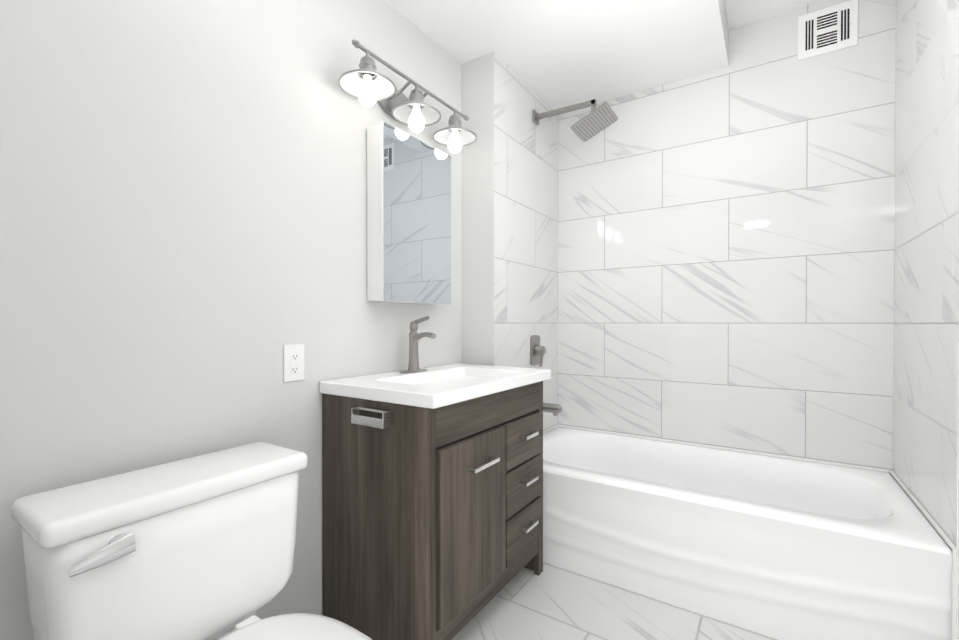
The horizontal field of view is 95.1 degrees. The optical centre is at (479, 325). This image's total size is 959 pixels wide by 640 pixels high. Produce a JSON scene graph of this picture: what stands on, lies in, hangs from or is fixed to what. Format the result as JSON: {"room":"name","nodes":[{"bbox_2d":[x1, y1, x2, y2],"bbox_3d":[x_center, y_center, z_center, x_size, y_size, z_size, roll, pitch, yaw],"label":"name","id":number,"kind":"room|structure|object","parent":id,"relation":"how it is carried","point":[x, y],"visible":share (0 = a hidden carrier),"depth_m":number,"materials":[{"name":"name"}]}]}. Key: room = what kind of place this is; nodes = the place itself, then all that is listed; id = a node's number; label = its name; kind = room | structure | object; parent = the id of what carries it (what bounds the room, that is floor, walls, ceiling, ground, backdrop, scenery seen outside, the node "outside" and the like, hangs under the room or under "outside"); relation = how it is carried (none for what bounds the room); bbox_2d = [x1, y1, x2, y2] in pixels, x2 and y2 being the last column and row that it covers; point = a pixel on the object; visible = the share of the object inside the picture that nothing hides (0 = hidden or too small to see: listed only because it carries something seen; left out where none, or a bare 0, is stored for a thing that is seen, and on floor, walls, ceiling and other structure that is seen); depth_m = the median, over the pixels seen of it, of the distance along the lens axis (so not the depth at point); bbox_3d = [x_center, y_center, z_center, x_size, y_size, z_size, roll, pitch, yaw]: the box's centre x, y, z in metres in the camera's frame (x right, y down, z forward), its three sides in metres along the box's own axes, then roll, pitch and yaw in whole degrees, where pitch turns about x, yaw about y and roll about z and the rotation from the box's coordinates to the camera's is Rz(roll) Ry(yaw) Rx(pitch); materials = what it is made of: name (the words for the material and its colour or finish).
{"room":"bathroom","nodes":[
{"label":"bathroom","id":0,"kind":"room"},
{"bbox_2d":[0,0,460,639],"bbox_3d":[-0.869,-0.255,1.086,0.100,2.620,2.673,0,1,33],"label":"wall","id":1,"kind":"structure","parent":0,"point":[182,222],"depth_m":1.15,"materials":[{"name":"paint"}]},
{"bbox_2d":[284,344,303,381],"bbox_3d":[-0.594,0.118,1.406,0.009,0.118,0.072,0,1,33],"label":"electrical outlet plate","id":2,"kind":"object","parent":1,"relation":"attached to","point":[293,362],"visible":1,"depth_m":1.40,"materials":[{"name":"white plastic"}]},
{"bbox_2d":[338,39,476,152],"bbox_3d":[-0.256,-0.855,1.710,0.225,0.206,0.693,0,1,33],"label":"sconce","id":3,"kind":"object","parent":1,"relation":"attached to","point":[367,84],"visible":1,"depth_m":1.68,"materials":[{"name":"white glass"}]},
{"bbox_2d":[367,121,450,304],"bbox_3d":[-0.277,-0.423,1.800,0.093,0.659,0.410,0,1,33],"label":"medicine cabinet mirror","id":4,"kind":"object","parent":1,"relation":"attached to","point":[408,218],"visible":1,"depth_m":1.71,"materials":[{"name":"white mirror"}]},
{"bbox_2d":[461,51,557,430],"bbox_3d":[0.182,-0.266,2.503,0.290,2.620,0.850,0,1,33],"label":"wall","id":5,"kind":"structure","parent":0,"point":[509,232],"depth_m":2.18,"materials":[{"name":"tile"}]},
{"bbox_2d":[530,335,545,366],"bbox_3d":[0.334,0.136,2.414,0.064,0.169,0.112,0,1,33],"label":"shower valve","id":6,"kind":"object","parent":5,"relation":"attached to","point":[537,351],"visible":1,"depth_m":2.40,"materials":[{"name":"silver metal"}]},
{"bbox_2d":[543,425,558,433],"bbox_3d":[0.280,0.613,2.385,0.010,0.008,0.742,0,1,33],"label":"trim","id":7,"kind":"structure","parent":5,"relation":"attached to","point":[545,431],"depth_m":2.59,"materials":[{"name":"white"}]},
{"bbox_2d":[543,402,561,415],"bbox_3d":[0.373,0.448,2.391,0.157,0.066,0.060,0,1,33],"label":"tub spout","id":8,"kind":"object","parent":5,"relation":"attached to","point":[555,409],"visible":0.69,"depth_m":2.35,"materials":[{"name":"silver metal"}]},
{"bbox_2d":[533,99,617,141],"bbox_3d":[0.486,-1.086,2.302,0.430,0.190,0.200,0,1,33],"label":"shower head","id":9,"kind":"object","parent":5,"relation":"attached to","point":[595,121],"visible":1,"depth_m":2.25},
{"bbox_2d":[385,0,728,109],"bbox_3d":[-0.176,-1.475,1.128,1.200,0.380,3.523,0,1,33],"label":"ceiling","id":10,"kind":"structure","parent":0,"point":[555,54],"depth_m":1.98,"materials":[{"name":"paint"}]},
{"bbox_2d":[452,562,777,639],"bbox_3d":[0.122,1.086,0.951,1.914,0.060,3.523,0,1,33],"label":"floor","id":11,"kind":"structure","parent":0,"point":[551,602],"depth_m":1.59,"materials":[{"name":"tile"}]},
{"bbox_2d":[11,442,371,639],"bbox_3d":[-0.476,0.694,0.868,0.701,0.725,0.508,0,1,33],"label":"toilet","id":12,"kind":"object","parent":11,"relation":"on","point":[201,547],"visible":1,"depth_m":0.91,"materials":[{"name":"white ceramic"}]},
{"bbox_2d":[320,316,550,639],"bbox_3d":[-0.121,0.505,1.659,0.514,1.091,0.806,0,1,33],"label":"bathroom vanity","id":13,"kind":"object","parent":11,"relation":"on","point":[432,493],"visible":1,"depth_m":1.39,"materials":[{"name":"dark wood"},{"name":"white porcelain"},{"name":"brushed nickel"}]},
{"bbox_2d":[543,427,952,639],"bbox_3d":[0.901,0.834,1.957,1.513,0.430,0.773,0,1,33],"label":"bathtub","id":14,"kind":"object","parent":11,"relation":"on","point":[779,548],"visible":0.92,"depth_m":1.60,"materials":[{"name":"white ceramic"}]},
{"bbox_2d":[558,0,895,476],"bbox_3d":[1.187,-0.264,2.288,1.624,2.620,0.100,0,1,33],"label":"wall","id":15,"kind":"structure","parent":0,"point":[725,257],"depth_m":2.15,"materials":[{"name":"tile"}]},
{"bbox_2d":[559,425,890,472],"bbox_3d":[1.115,0.614,2.276,1.516,0.008,0.010,0,1,33],"label":"trim","id":16,"kind":"structure","parent":15,"relation":"attached to","point":[833,463],"depth_m":2.16,"materials":[{"name":"white"}]},
{"bbox_2d":[797,0,857,60],"bbox_3d":[1.558,-1.328,1.964,0.214,0.203,0.016,0,1,33],"label":"air vent","id":17,"kind":"object","parent":15,"relation":"in","point":[828,29],"visible":1,"depth_m":1.96,"materials":[{"name":"white plastic"}]},
{"bbox_2d":[725,0,820,29],"bbox_3d":[0.622,-1.561,0.599,0.714,0.200,3.523,0,1,33],"label":"ceiling","id":18,"kind":"structure","parent":0,"point":[739,13],"depth_m":2.03,"materials":[{"name":"paint"}]},
{"bbox_2d":[890,471,956,549],"bbox_3d":[1.534,0.620,1.538,0.010,0.008,0.770,0,1,33],"label":"trim","id":19,"kind":"structure","parent":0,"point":[948,541],"depth_m":1.44,"materials":[{"name":"white"}]},
{"bbox_2d":[956,326,958,639],"bbox_3d":[0.634,-0.247,0.075,0.104,2.620,2.645,0,1,33],"label":"wall","id":20,"kind":"structure","parent":0,"point":[957,625],"depth_m":1.21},
{"bbox_2d":[893,0,958,550],"bbox_3d":[1.580,-0.258,1.501,0.100,2.620,0.778,0,1,33],"label":"wall tiles","id":21,"kind":"structure","parent":20,"relation":"attached to","point":[926,325],"depth_m":1.46,"materials":[{"name":"tile"}]},
{"bbox_2d":[952,548,956,639],"bbox_3d":[1.319,0.837,1.218,0.008,0.434,0.009,0,1,33],"label":"trim","id":22,"kind":"structure","parent":20,"relation":"attached to","point":[954,583],"depth_m":1.21,"materials":[{"name":"white"}]}
]}

